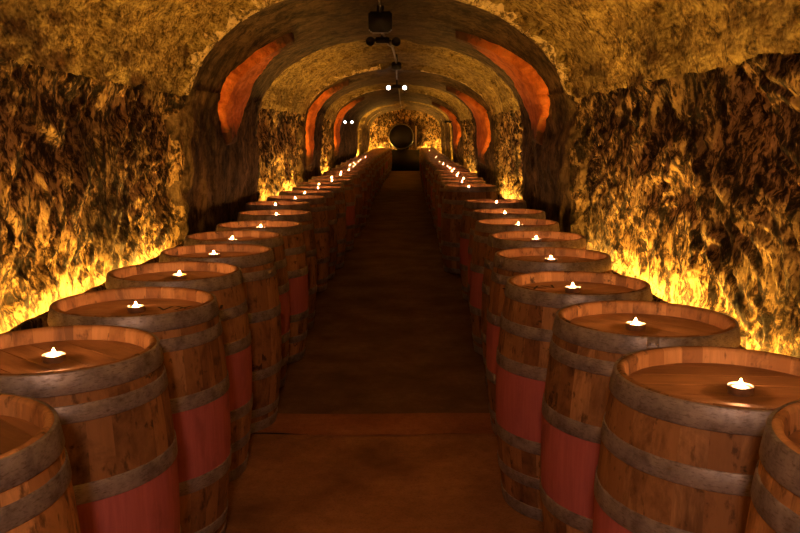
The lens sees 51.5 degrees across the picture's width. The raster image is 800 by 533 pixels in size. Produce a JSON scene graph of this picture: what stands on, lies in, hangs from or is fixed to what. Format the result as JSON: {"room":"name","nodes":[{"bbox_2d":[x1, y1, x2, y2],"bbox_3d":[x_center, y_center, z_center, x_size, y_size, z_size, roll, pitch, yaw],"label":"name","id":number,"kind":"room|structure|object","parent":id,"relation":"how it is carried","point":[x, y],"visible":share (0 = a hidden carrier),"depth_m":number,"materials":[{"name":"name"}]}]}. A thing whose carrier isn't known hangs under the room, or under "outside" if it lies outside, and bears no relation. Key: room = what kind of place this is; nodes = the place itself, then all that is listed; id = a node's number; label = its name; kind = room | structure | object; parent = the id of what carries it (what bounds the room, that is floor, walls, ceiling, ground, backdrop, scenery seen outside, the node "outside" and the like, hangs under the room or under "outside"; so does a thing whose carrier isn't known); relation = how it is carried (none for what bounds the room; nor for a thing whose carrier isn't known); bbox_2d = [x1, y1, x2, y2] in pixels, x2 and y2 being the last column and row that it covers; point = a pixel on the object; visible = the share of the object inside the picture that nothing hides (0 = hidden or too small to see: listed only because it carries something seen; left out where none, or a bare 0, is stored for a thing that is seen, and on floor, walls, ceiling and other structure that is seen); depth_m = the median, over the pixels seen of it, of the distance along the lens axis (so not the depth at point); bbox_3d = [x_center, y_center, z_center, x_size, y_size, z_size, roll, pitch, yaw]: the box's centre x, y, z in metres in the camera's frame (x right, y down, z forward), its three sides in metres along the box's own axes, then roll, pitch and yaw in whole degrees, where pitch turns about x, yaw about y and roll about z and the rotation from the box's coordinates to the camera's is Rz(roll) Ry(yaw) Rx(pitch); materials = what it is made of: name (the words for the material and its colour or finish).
{"room":"wine cellar","nodes":[
{"label":"wine cellar","id":0,"kind":"room"},
{"bbox_2d":[0,57,370,332],"bbox_3d":[-1.492,-2.079,16.628,0.427,2.139,38.504,0,9,1],"label":"wall","id":1,"kind":"structure","parent":0,"point":[99,177],"depth_m":5.05,"materials":[{"name":"stone"}]},
{"bbox_2d":[343,120,353,123],"bbox_3d":[-1.300,-3.426,19.689,0.415,0.086,0.129,0,9,0],"label":"spotlight","id":2,"kind":"object","parent":1,"relation":"attached to","point":[344,121],"visible":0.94,"depth_m":19.64,"materials":[{"name":"black metal"}]},
{"bbox_2d":[208,253,219,256],"bbox_3d":[-1.006,-0.058,4.486,0.067,0.022,0.067,0,9,0],"label":"metal cup","id":3,"kind":"object","parent":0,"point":[209,254],"depth_m":4.46,"materials":[{"name":"metal"}]},
{"bbox_2d":[277,171,489,413],"bbox_3d":[0.061,-1.652,20.235,3.977,0.231,31.500,0,9,0],"label":"floor","id":4,"kind":"structure","parent":0,"point":[391,331],"depth_m":6.82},
{"bbox_2d":[184,230,289,387],"bbox_3d":[-1.030,0.276,5.223,0.667,0.953,0.667,-5,10,-31],"label":"wine barrel","id":5,"kind":"object","parent":4,"relation":"on","point":[274,240],"visible":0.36,"depth_m":5.15,"materials":[{"name":"brown wood"}]},
{"bbox_2d":[215,220,308,363],"bbox_3d":[-0.985,0.173,5.895,0.667,0.953,0.667,-6,11,-36],"label":"wine barrel","id":6,"kind":"object","parent":4,"relation":"on","point":[294,246],"visible":0.35,"depth_m":5.75,"materials":[{"name":"brown wood"}]},
{"bbox_2d":[237,209,316,329],"bbox_3d":[-1.020,0.028,6.834,0.667,0.953,0.667,5,10,29],"label":"wine barrel","id":7,"kind":"object","parent":4,"relation":"on","point":[304,217],"visible":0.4,"depth_m":6.71,"materials":[{"name":"brown wood"}]},
{"bbox_2d":[245,200,312,221],"bbox_3d":[-1.141,-0.125,7.822,0.667,0.953,0.667,7,11,37],"label":"wine barrel","id":8,"kind":"object","parent":4,"relation":"on","point":[257,205],"visible":0.19,"depth_m":7.61,"materials":[{"name":"brown wood"}]},
{"bbox_2d":[266,195,329,292],"bbox_3d":[-1.057,-0.239,8.524,0.667,0.953,0.667,3,9,20],"label":"wine barrel","id":9,"kind":"object","parent":4,"relation":"on","point":[318,205],"visible":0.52,"depth_m":8.36,"materials":[{"name":"brown wood"}]},
{"bbox_2d":[279,190,336,278],"bbox_3d":[-1.032,-0.355,9.223,0.667,0.953,0.667,-3,9,-20],"label":"wine barrel","id":10,"kind":"object","parent":4,"relation":"on","point":[329,195],"visible":0.3,"depth_m":9.09,"materials":[{"name":"brown wood"}]},
{"bbox_2d":[292,186,345,268],"bbox_3d":[-0.980,-0.474,9.932,0.692,0.953,0.692,3,9,21],"label":"wine barrel","id":11,"kind":"object","parent":4,"relation":"on","point":[339,201],"visible":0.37,"depth_m":9.78,"materials":[{"name":"brown wood"}]},
{"bbox_2d":[296,182,346,232],"bbox_3d":[-1.020,-0.594,10.648,0.692,0.953,0.692,-1,9,-6],"label":"wine barrel","id":12,"kind":"object","parent":4,"relation":"on","point":[340,184],"visible":0.18,"depth_m":10.54,"materials":[{"name":"brown wood"}]},
{"bbox_2d":[308,178,354,250],"bbox_3d":[-0.948,-0.713,11.360,0.667,0.953,0.667,5,10,32],"label":"wine barrel","id":13,"kind":"object","parent":4,"relation":"on","point":[348,187],"visible":0.35,"depth_m":11.20,"materials":[{"name":"brown wood"}]},
{"bbox_2d":[312,176,355,235],"bbox_3d":[-0.974,-0.829,12.059,0.667,0.953,0.667,-3,9,-16],"label":"wine barrel","id":14,"kind":"object","parent":4,"relation":"on","point":[313,177],"visible":0.19,"depth_m":11.94,"materials":[{"name":"brown wood"}]},
{"bbox_2d":[321,173,361,236],"bbox_3d":[-0.915,-0.947,12.788,0.667,0.953,0.667,0,9,1],"label":"wine barrel","id":15,"kind":"object","parent":4,"relation":"on","point":[357,184],"visible":0.26,"depth_m":12.64,"materials":[{"name":"brown wood"}]},
{"bbox_2d":[323,171,361,189],"bbox_3d":[-0.945,-1.061,13.493,0.692,0.953,0.692,-7,11,-40],"label":"wine barrel","id":16,"kind":"object","parent":4,"relation":"on","point":[356,172],"visible":0.14,"depth_m":13.36,"materials":[{"name":"brown wood"}]},
{"bbox_2d":[331,167,364,169],"bbox_3d":[-0.931,-1.294,14.938,0.667,0.953,0.667,2,9,16],"label":"wine barrel","id":17,"kind":"object","parent":4,"relation":"on","point":[340,167],"visible":0.12,"depth_m":14.79,"materials":[{"name":"brown wood"}]},
{"bbox_2d":[330,169,366,225],"bbox_3d":[-0.892,-1.179,14.226,0.667,0.953,0.667,-2,9,-13],"label":"wine barrel","id":18,"kind":"object","parent":4,"relation":"on","point":[362,172],"visible":0.19,"depth_m":14.08,"materials":[{"name":"brown wood"}]},
{"bbox_2d":[335,164,365,167],"bbox_3d":[-0.964,-1.521,16.343,0.666,0.953,0.666,8,12,41],"label":"wine barrel","id":19,"kind":"object","parent":4,"relation":"on","point":[344,164],"visible":0.1,"depth_m":16.10,"materials":[{"name":"brown wood"}]},
{"bbox_2d":[337,166,370,217],"bbox_3d":[-0.881,-1.407,15.636,0.666,0.953,0.666,5,10,30],"label":"wine barrel","id":20,"kind":"object","parent":4,"relation":"on","point":[367,173],"visible":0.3,"depth_m":15.51,"materials":[{"name":"brown wood"}]},
{"bbox_2d":[341,163,371,209],"bbox_3d":[-0.903,-1.634,17.044,0.666,0.953,0.666,1,9,7],"label":"wine barrel","id":21,"kind":"object","parent":4,"relation":"on","point":[366,164],"visible":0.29,"depth_m":16.97,"materials":[{"name":"brown wood"}]},
{"bbox_2d":[347,161,374,204],"bbox_3d":[-0.889,-1.868,18.491,0.666,0.953,0.666,1,9,4],"label":"wine barrel","id":22,"kind":"object","parent":4,"relation":"on","point":[370,162],"visible":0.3,"depth_m":18.34,"materials":[{"name":"brown wood"}]},
{"bbox_2d":[349,159,375,195],"bbox_3d":[-0.913,-2.096,19.900,0.666,0.953,0.666,5,10,31],"label":"wine barrel","id":23,"kind":"object","parent":4,"relation":"on","point":[349,159],"visible":0.18,"depth_m":19.75,"materials":[{"name":"brown wood"}]},
{"bbox_2d":[354,157,378,194],"bbox_3d":[-0.880,-2.325,21.317,0.666,0.953,0.666,0,9,-1],"label":"wine barrel","id":24,"kind":"object","parent":4,"relation":"on","point":[375,158],"visible":0.24,"depth_m":21.19,"materials":[{"name":"brown wood"}]},
{"bbox_2d":[361,154,382,186],"bbox_3d":[-0.826,-2.788,24.186,0.666,0.953,0.666,-3,9,-20],"label":"wine barrel","id":25,"kind":"object","parent":4,"relation":"on","point":[380,155],"visible":0.25,"depth_m":24.06,"materials":[{"name":"red wood"}]},
{"bbox_2d":[365,153,384,183],"bbox_3d":[-0.785,-3.020,25.624,0.666,0.953,0.666,-2,9,-13],"label":"wine barrel","id":26,"kind":"object","parent":4,"relation":"on","point":[383,157],"visible":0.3,"depth_m":25.46,"materials":[{"name":"brown wood"}]},
{"bbox_2d":[376,156,381,190],"bbox_3d":[-0.838,-2.555,22.744,0.666,0.953,0.666,-6,10,-32],"label":"wine barrel","id":27,"kind":"object","parent":4,"relation":"on","point":[378,157],"visible":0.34,"depth_m":22.60,"materials":[{"name":"brown wood"}]},
{"bbox_2d":[374,149,389,174],"bbox_3d":[-0.700,-3.945,31.349,0.666,0.953,0.666,-3,9,-21],"label":"wine barrel","id":28,"kind":"object","parent":4,"relation":"on","point":[374,149],"visible":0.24,"depth_m":31.20,"materials":[{"name":"brown wood"}]},
{"bbox_2d":[383,151,387,178],"bbox_3d":[-0.749,-3.483,28.489,0.666,0.953,0.666,0,9,-1],"label":"wine barrel","id":29,"kind":"object","parent":4,"relation":"on","point":[386,156],"visible":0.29,"depth_m":28.35,"materials":[{"name":"red wood"}]},
{"bbox_2d":[385,150,388,176],"bbox_3d":[-0.729,-3.713,29.916,0.666,0.953,0.666,3,9,19],"label":"wine barrel","id":30,"kind":"object","parent":4,"relation":"on","point":[385,150],"visible":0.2,"depth_m":29.82,"materials":[{"name":"brown wood"}]},
{"bbox_2d":[389,148,391,170],"bbox_3d":[-0.655,-4.416,34.264,0.666,0.953,0.666,3,9,17],"label":"wine barrel","id":31,"kind":"object","parent":4,"relation":"on","point":[389,148],"visible":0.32,"depth_m":34.13,"materials":[{"name":"brown wood"}]},
{"bbox_2d":[391,150,419,170],"bbox_3d":[0.200,-4.472,34.926,1.350,0.860,0.500,0,9,0],"label":"stand","id":32,"kind":"object","parent":4,"relation":"on","point":[402,160],"visible":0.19,"depth_m":34.68,"materials":[{"name":"black metal"}]},
{"bbox_2d":[388,123,413,148],"bbox_3d":[0.050,-5.453,34.794,1.080,1.080,0.662,0,9,0],"label":"wine cask","id":33,"kind":"object","parent":32,"relation":"on","point":[400,136],"visible":1,"depth_m":34.50,"materials":[{"name":"brown wood"}]},
{"bbox_2d":[415,126,416,149],"bbox_3d":[0.660,-5.376,34.686,0.070,1.000,0.070,0,9,0],"label":"post","id":34,"kind":"object","parent":32,"relation":"on","point":[415,126],"visible":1,"depth_m":34.65,"materials":[{"name":"brown wood"}]},
{"bbox_2d":[420,152,439,181],"bbox_3d":[0.982,-3.220,26.859,0.666,0.953,0.666,-1,9,-6],"label":"wine barrel","id":35,"kind":"object","parent":4,"relation":"on","point":[421,152],"visible":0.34,"depth_m":26.73,"materials":[{"name":"red wood"}]},
{"bbox_2d":[421,153,440,183],"bbox_3d":[0.973,-2.988,25.426,0.666,0.953,0.666,-2,9,-16],"label":"wine barrel","id":36,"kind":"object","parent":4,"relation":"on","point":[422,153],"visible":0.19,"depth_m":25.27,"materials":[{"name":"brown wood"}]},
{"bbox_2d":[422,156,444,184],"bbox_3d":[0.932,-2.524,22.551,0.666,0.953,0.666,6,11,36],"label":"wine barrel","id":37,"kind":"object","parent":4,"relation":"on","point":[424,156],"visible":0.09,"depth_m":22.46,"materials":[{"name":"red wood"}]},
{"bbox_2d":[422,157,446,194],"bbox_3d":[0.904,-2.291,21.107,0.666,0.953,0.666,-3,9,-19],"label":"wine barrel","id":38,"kind":"object","parent":4,"relation":"on","point":[425,157],"visible":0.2,"depth_m":21.12,"materials":[{"name":"brown wood"}]},
{"bbox_2d":[423,158,448,184],"bbox_3d":[0.908,-2.176,20.395,0.666,0.953,0.666,5,10,31],"label":"wine barrel","id":39,"kind":"object","parent":4,"relation":"on","point":[425,158],"visible":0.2,"depth_m":20.45,"materials":[{"name":"brown wood"}]},
{"bbox_2d":[424,159,449,199],"bbox_3d":[0.894,-2.062,19.691,0.666,0.953,0.666,4,10,25],"label":"wine barrel","id":40,"kind":"object","parent":4,"relation":"on","point":[425,159],"visible":0.16,"depth_m":19.61,"materials":[{"name":"red wood"}]},
{"bbox_2d":[425,161,452,204],"bbox_3d":[0.877,-1.833,18.273,0.666,0.953,0.666,3,9,19],"label":"wine barrel","id":41,"kind":"object","parent":4,"relation":"on","point":[427,162],"visible":0.24,"depth_m":18.18,"materials":[{"name":"brown wood"}]},
{"bbox_2d":[427,164,457,211],"bbox_3d":[0.884,-1.601,16.840,0.666,0.953,0.666,8,12,41],"label":"wine barrel","id":42,"kind":"object","parent":4,"relation":"on","point":[430,165],"visible":0.2,"depth_m":16.70,"materials":[{"name":"brown wood"}]},
{"bbox_2d":[430,162,458,164],"bbox_3d":[0.938,-1.720,17.575,0.666,0.953,0.666,1,9,7],"label":"wine barrel","id":43,"kind":"object","parent":4,"relation":"on","point":[432,162],"visible":0.12,"depth_m":17.44,"materials":[{"name":"brown wood"}]},
{"bbox_2d":[430,165,462,213],"bbox_3d":[0.911,-1.486,16.128,0.666,0.953,0.666,5,10,30],"label":"wine barrel","id":44,"kind":"object","parent":4,"relation":"on","point":[432,165],"visible":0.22,"depth_m":16.07,"materials":[{"name":"brown wood"}]},
{"bbox_2d":[431,166,464,216],"bbox_3d":[0.903,-1.368,15.395,0.666,0.953,0.666,0,9,1],"label":"wine barrel","id":45,"kind":"object","parent":4,"relation":"on","point":[434,168],"visible":0.16,"depth_m":15.27,"materials":[{"name":"red wood"}]},
{"bbox_2d":[432,170,469,227],"bbox_3d":[0.873,-1.134,13.947,0.667,0.953,0.667,4,10,26],"label":"wine barrel","id":46,"kind":"object","parent":4,"relation":"on","point":[436,172],"visible":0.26,"depth_m":13.83,"materials":[{"name":"brown wood"}]},
{"bbox_2d":[436,168,469,170],"bbox_3d":[0.922,-1.249,14.660,0.667,0.953,0.667,6,11,33],"label":"wine barrel","id":47,"kind":"object","parent":4,"relation":"on","point":[437,168],"visible":0.09,"depth_m":14.51,"materials":[{"name":"brown wood"}]},
{"bbox_2d":[435,174,477,238],"bbox_3d":[0.864,-0.902,12.509,0.667,0.953,0.667,2,9,14],"label":"wine barrel","id":48,"kind":"object","parent":4,"relation":"on","point":[441,175],"visible":0.25,"depth_m":12.41,"materials":[{"name":"brown wood"}]},
{"bbox_2d":[439,172,476,174],"bbox_3d":[0.916,-1.016,13.213,0.667,0.953,0.667,1,9,9],"label":"wine barrel","id":49,"kind":"object","parent":4,"relation":"on","point":[440,173],"visible":0.09,"depth_m":13.04,"materials":[{"name":"brown wood"}]},
{"bbox_2d":[437,180,485,252],"bbox_3d":[0.835,-0.666,11.085,0.667,0.953,0.667,4,10,26],"label":"wine barrel","id":50,"kind":"object","parent":4,"relation":"on","point":[442,182],"visible":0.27,"depth_m":10.98,"materials":[{"name":"brown wood"}]},
{"bbox_2d":[440,177,483,181],"bbox_3d":[0.875,-0.783,11.781,0.667,0.953,0.667,-2,9,-11],"label":"wine barrel","id":51,"kind":"object","parent":4,"relation":"on","point":[442,178],"visible":0.13,"depth_m":11.60,"materials":[{"name":"brown wood"}]},
{"bbox_2d":[441,183,490,211],"bbox_3d":[0.843,-0.547,10.371,0.667,0.953,0.667,1,9,7],"label":"wine barrel","id":52,"kind":"object","parent":4,"relation":"on","point":[452,183],"visible":0.09,"depth_m":10.46,"materials":[{"name":"brown wood"}]},
{"bbox_2d":[441,184,496,273],"bbox_3d":[0.812,-0.445,9.645,0.692,0.991,0.692,-8,12,-43],"label":"wine barrel","id":53,"kind":"object","parent":4,"relation":"on","point":[454,197],"visible":0.56,"depth_m":9.41,"materials":[{"name":"brown wood"}]},
{"bbox_2d":[460,199,526,300],"bbox_3d":[0.915,-0.163,8.069,0.692,0.953,0.692,-1,9,-8],"label":"wine barrel","id":54,"kind":"object","parent":4,"relation":"on","point":[470,205],"visible":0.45,"depth_m":7.92,"materials":[{"name":"brown wood"}]},
{"bbox_2d":[467,208,545,316],"bbox_3d":[0.900,0.011,6.943,0.667,0.953,0.667,-2,9,-11],"label":"wine barrel","id":55,"kind":"object","parent":4,"relation":"on","point":[480,214],"visible":0.2,"depth_m":6.84,"materials":[{"name":"brown wood"}]},
{"bbox_2d":[470,218,559,354],"bbox_3d":[0.845,0.147,6.063,0.667,0.953,0.667,2,9,12],"label":"wine barrel","id":56,"kind":"object","parent":4,"relation":"on","point":[484,228],"visible":0.35,"depth_m":5.93,"materials":[{"name":"brown wood"}]},
{"bbox_2d":[481,231,586,385],"bbox_3d":[0.845,0.279,5.203,0.667,0.953,0.667,5,10,28],"label":"wine barrel","id":57,"kind":"object","parent":4,"relation":"on","point":[498,241],"visible":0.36,"depth_m":5.10,"materials":[{"name":"brown wood"}]},
{"bbox_2d":[531,236,541,240],"bbox_3d":[0.849,-0.171,5.160,0.067,0.040,0.067,0,9,0],"label":"tealight","id":58,"kind":"object","parent":57,"relation":"on","point":[536,238],"visible":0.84,"depth_m":5.15,"materials":[{"name":"white wax"}]},
{"bbox_2d":[225,413,543,532],"bbox_3d":[-0.080,1.374,1.279,3.600,0.028,7.109,0,9,0],"label":"floor","id":59,"kind":"structure","parent":0,"point":[289,483],"depth_m":3.83,"materials":[{"name":"concrete"}]},
{"bbox_2d":[0,393,80,532],"bbox_3d":[-1.010,0.811,1.754,0.667,0.953,0.667,-4,10,-24],"label":"wine barrel","id":60,"kind":"object","parent":59,"relation":"on","point":[37,495],"visible":1,"depth_m":1.68,"materials":[{"name":"brown wood"}]},
{"bbox_2d":[0,325,180,532],"bbox_3d":[-1.000,0.702,2.466,0.667,0.953,0.667,-4,10,-24],"label":"wine barrel","id":61,"kind":"object","parent":59,"relation":"on","point":[109,395],"visible":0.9,"depth_m":2.27,"materials":[{"name":"red wood"}]},
{"bbox_2d":[41,348,65,363],"bbox_3d":[-1.000,0.255,2.397,0.067,0.040,0.067,0,9,0],"label":"tealight","id":62,"kind":"object","parent":61,"relation":"on","point":[54,357],"visible":1,"depth_m":2.38,"materials":[{"name":"wax"}]},
{"bbox_2d":[47,287,231,532],"bbox_3d":[-0.985,0.595,3.158,0.667,0.953,0.667,-2,9,-15],"label":"wine barrel","id":63,"kind":"object","parent":59,"relation":"on","point":[186,322],"visible":0.54,"depth_m":2.99,"materials":[{"name":"brown wood"}]},
{"bbox_2d":[126,301,144,312],"bbox_3d":[-0.982,0.149,3.087,0.067,0.040,0.067,0,9,0],"label":"tealight","id":64,"kind":"object","parent":63,"relation":"on","point":[135,308],"visible":1,"depth_m":3.07,"materials":[{"name":"white wax"}]},
{"bbox_2d":[105,261,252,481],"bbox_3d":[-1.025,0.487,3.854,0.667,0.953,0.667,-3,9,-16],"label":"wine barrel","id":65,"kind":"object","parent":59,"relation":"on","point":[224,280],"visible":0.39,"depth_m":3.75,"materials":[{"name":"red wood"}]},
{"bbox_2d":[172,271,186,279],"bbox_3d":[-1.010,0.038,3.805,0.067,0.040,0.067,0,9,0],"label":"tealight","id":66,"kind":"object","parent":65,"relation":"on","point":[178,276],"visible":0.99,"depth_m":3.78,"materials":[{"name":"white wax"}]},
{"bbox_2d":[159,243,281,433],"bbox_3d":[-0.985,0.382,4.541,0.667,0.953,0.667,-2,9,-11],"label":"wine barrel","id":67,"kind":"object","parent":59,"relation":"on","point":[256,262],"visible":0.42,"depth_m":4.38,"materials":[{"name":"brown wood"}]},
{"bbox_2d":[208,251,219,256],"bbox_3d":[-1.006,-0.067,4.485,0.067,0.040,0.067,0,9,0],"label":"tealight","id":68,"kind":"object","parent":67,"relation":"on","point":[213,254],"visible":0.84,"depth_m":4.46,"materials":[{"name":"white wax"}]},
{"bbox_2d":[486,247,612,435],"bbox_3d":[0.790,0.406,4.383,0.667,0.953,0.667,-1,9,-6],"label":"wine barrel","id":69,"kind":"object","parent":59,"relation":"on","point":[507,263],"visible":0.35,"depth_m":4.27,"materials":[{"name":"brown wood"}]},
{"bbox_2d":[544,256,556,261],"bbox_3d":[0.782,-0.038,4.301,0.067,0.040,0.067,0,9,0],"label":"tealight","id":70,"kind":"object","parent":69,"relation":"on","point":[550,259],"visible":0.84,"depth_m":4.28,"materials":[{"name":"white wax"}]},
{"bbox_2d":[495,271,652,521],"bbox_3d":[0.745,0.534,3.555,0.667,0.953,0.667,8,12,43],"label":"wine barrel","id":71,"kind":"object","parent":59,"relation":"on","point":[532,301],"visible":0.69,"depth_m":3.38,"materials":[{"name":"brown wood"}]},
{"bbox_2d":[565,283,580,292],"bbox_3d":[0.725,0.087,3.486,0.067,0.040,0.067,0,9,0],"label":"tealight","id":72,"kind":"object","parent":71,"relation":"on","point":[570,288],"visible":0.99,"depth_m":3.47,"materials":[{"name":"white wax"}]},
{"bbox_2d":[540,300,740,532],"bbox_3d":[0.825,0.639,2.871,0.667,0.953,0.667,0,9,1],"label":"wine barrel","id":73,"kind":"object","parent":59,"relation":"on","point":[587,339],"visible":0.57,"depth_m":2.70,"materials":[{"name":"brown wood"}]},
{"bbox_2d":[625,318,645,330],"bbox_3d":[0.795,0.193,2.802,0.067,0.040,0.067,0,9,0],"label":"tealight","id":74,"kind":"object","parent":73,"relation":"on","point":[635,325],"visible":1,"depth_m":2.79,"materials":[{"name":"white wax"}]},
{"bbox_2d":[592,346,799,532],"bbox_3d":[0.850,0.744,2.194,0.692,0.953,0.692,1,9,4],"label":"wine barrel","id":75,"kind":"object","parent":59,"relation":"on","point":[679,452],"visible":0.9,"depth_m":1.99,"materials":[{"name":"brown wood"}]},
{"bbox_2d":[727,379,754,396],"bbox_3d":[0.860,0.302,2.095,0.067,0.040,0.067,0,9,0],"label":"tealight","id":76,"kind":"object","parent":75,"relation":"on","point":[741,389],"visible":1,"depth_m":2.08,"materials":[{"name":"white wax"}]},
{"bbox_2d":[745,400,799,532],"bbox_3d":[0.955,0.813,1.512,0.667,1.024,0.667,-4,10,-24],"label":"wine barrel","id":77,"kind":"object","parent":59,"relation":"on","point":[774,507],"visible":1,"depth_m":1.46,"materials":[{"name":"brown wood"}]},
{"bbox_2d":[0,0,799,125],"bbox_3d":[-0.021,-3.409,16.422,3.462,1.127,38.516,0,9,0],"label":"ceiling","id":78,"kind":"structure","parent":0,"point":[578,48],"depth_m":6.18,"materials":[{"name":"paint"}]},
{"bbox_2d":[218,32,294,144],"bbox_3d":[-1.286,-1.584,7.305,0.759,1.103,0.896,0,9,0],"label":"arch","id":79,"kind":"object","parent":78,"relation":"attached to","point":[236,90],"visible":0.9,"depth_m":7.17,"materials":[{"name":"orange brick"}]},
{"bbox_2d":[305,79,348,166],"bbox_3d":[-1.203,-2.298,13.227,0.814,1.489,0.426,0,9,0],"label":"arch","id":80,"kind":"object","parent":78,"relation":"attached to","point":[315,107],"visible":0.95,"depth_m":13.11,"materials":[{"name":"orange brick"}]},
{"bbox_2d":[334,97,363,155],"bbox_3d":[-1.202,-3.200,18.805,0.816,1.491,0.539,0,9,0],"label":"arch","id":81,"kind":"object","parent":78,"relation":"attached to","point":[343,111],"visible":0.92,"depth_m":18.69,"materials":[{"name":"orange brick"}]},
{"bbox_2d":[368,5,391,32],"bbox_3d":[-0.160,-2.018,6.771,0.190,0.215,0.150,0,9,0],"label":"junction box","id":82,"kind":"object","parent":78,"relation":"attached to","point":[378,22],"visible":0.97,"depth_m":6.71,"materials":[{"name":"black metal"}]},
{"bbox_2d":[366,35,400,45],"bbox_3d":[-0.165,-2.228,7.921,0.334,0.252,0.112,-1,9,-9],"label":"spotlight","id":83,"kind":"object","parent":78,"relation":"attached to","point":[370,41],"visible":0.94,"depth_m":7.93,"materials":[{"name":"black metal"}]},
{"bbox_2d":[381,33,396,63],"bbox_3d":[-0.106,-2.412,9.144,0.064,0.108,4.632,0,9,2],"label":"conduit","id":84,"kind":"object","parent":78,"relation":"attached to","point":[382,34],"visible":0.54,"depth_m":9.46,"materials":[{"name":"grey metal"}]},
{"bbox_2d":[385,80,407,89],"bbox_3d":[-0.055,-2.978,13.419,0.362,0.265,0.118,0,9,0],"label":"spotlight","id":85,"kind":"object","parent":78,"relation":"attached to","point":[388,87],"visible":0.99,"depth_m":13.41,"materials":[{"name":"black metal"}]},
{"bbox_2d":[392,54,400,69],"bbox_3d":[-0.050,-2.842,11.501,0.130,0.230,0.120,0,9,0],"label":"junction box","id":86,"kind":"object","parent":78,"relation":"attached to","point":[395,66],"visible":0.77,"depth_m":11.46,"materials":[{"name":"black metal"}]},
{"bbox_2d":[432,102,460,153],"bbox_3d":[1.181,-3.525,20.946,0.834,1.449,1.439,0,9,0],"label":"arch","id":87,"kind":"object","parent":78,"relation":"attached to","point":[456,127],"visible":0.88,"depth_m":20.65,"materials":[{"name":"paint"}]},
{"bbox_2d":[446,86,490,164],"bbox_3d":[1.188,-2.420,14.097,0.839,1.454,1.413,0,9,0],"label":"arch","id":88,"kind":"object","parent":78,"relation":"attached to","point":[480,115],"visible":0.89,"depth_m":13.80,"materials":[{"name":"paint"}]},
{"bbox_2d":[455,30,549,144],"bbox_3d":[0.951,-1.661,7.582,0.924,1.172,1.018,0,9,0],"label":"arch","id":89,"kind":"object","parent":78,"relation":"attached to","point":[533,91],"visible":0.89,"depth_m":7.39,"materials":[{"name":"paint"}]},
{"bbox_2d":[369,109,441,153],"bbox_3d":[0.248,-5.584,35.414,3.800,3.000,0.323,0,9,0],"label":"wall","id":90,"kind":"structure","parent":0,"point":[428,129],"depth_m":35.39,"materials":[{"name":"beige stone"}]},
{"bbox_2d":[531,238,541,240],"bbox_3d":[0.849,-0.163,5.162,0.067,0.022,0.067,0,9,0],"label":"metal cup","id":91,"kind":"object","parent":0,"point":[532,239],"depth_m":5.14,"materials":[{"name":"metal"}]},
{"bbox_2d":[544,258,556,261],"bbox_3d":[0.782,-0.030,4.303,0.067,0.022,0.067,0,9,0],"label":"metal cup","id":92,"kind":"object","parent":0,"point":[546,259],"depth_m":4.28,"materials":[{"name":"metal"}]},
{"bbox_2d":[440,52,799,357],"bbox_3d":[1.525,-2.079,16.628,0.500,2.138,38.502,0,9,0],"label":"wall","id":93,"kind":"structure","parent":0,"point":[689,183],"depth_m":4.55,"materials":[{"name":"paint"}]}
]}

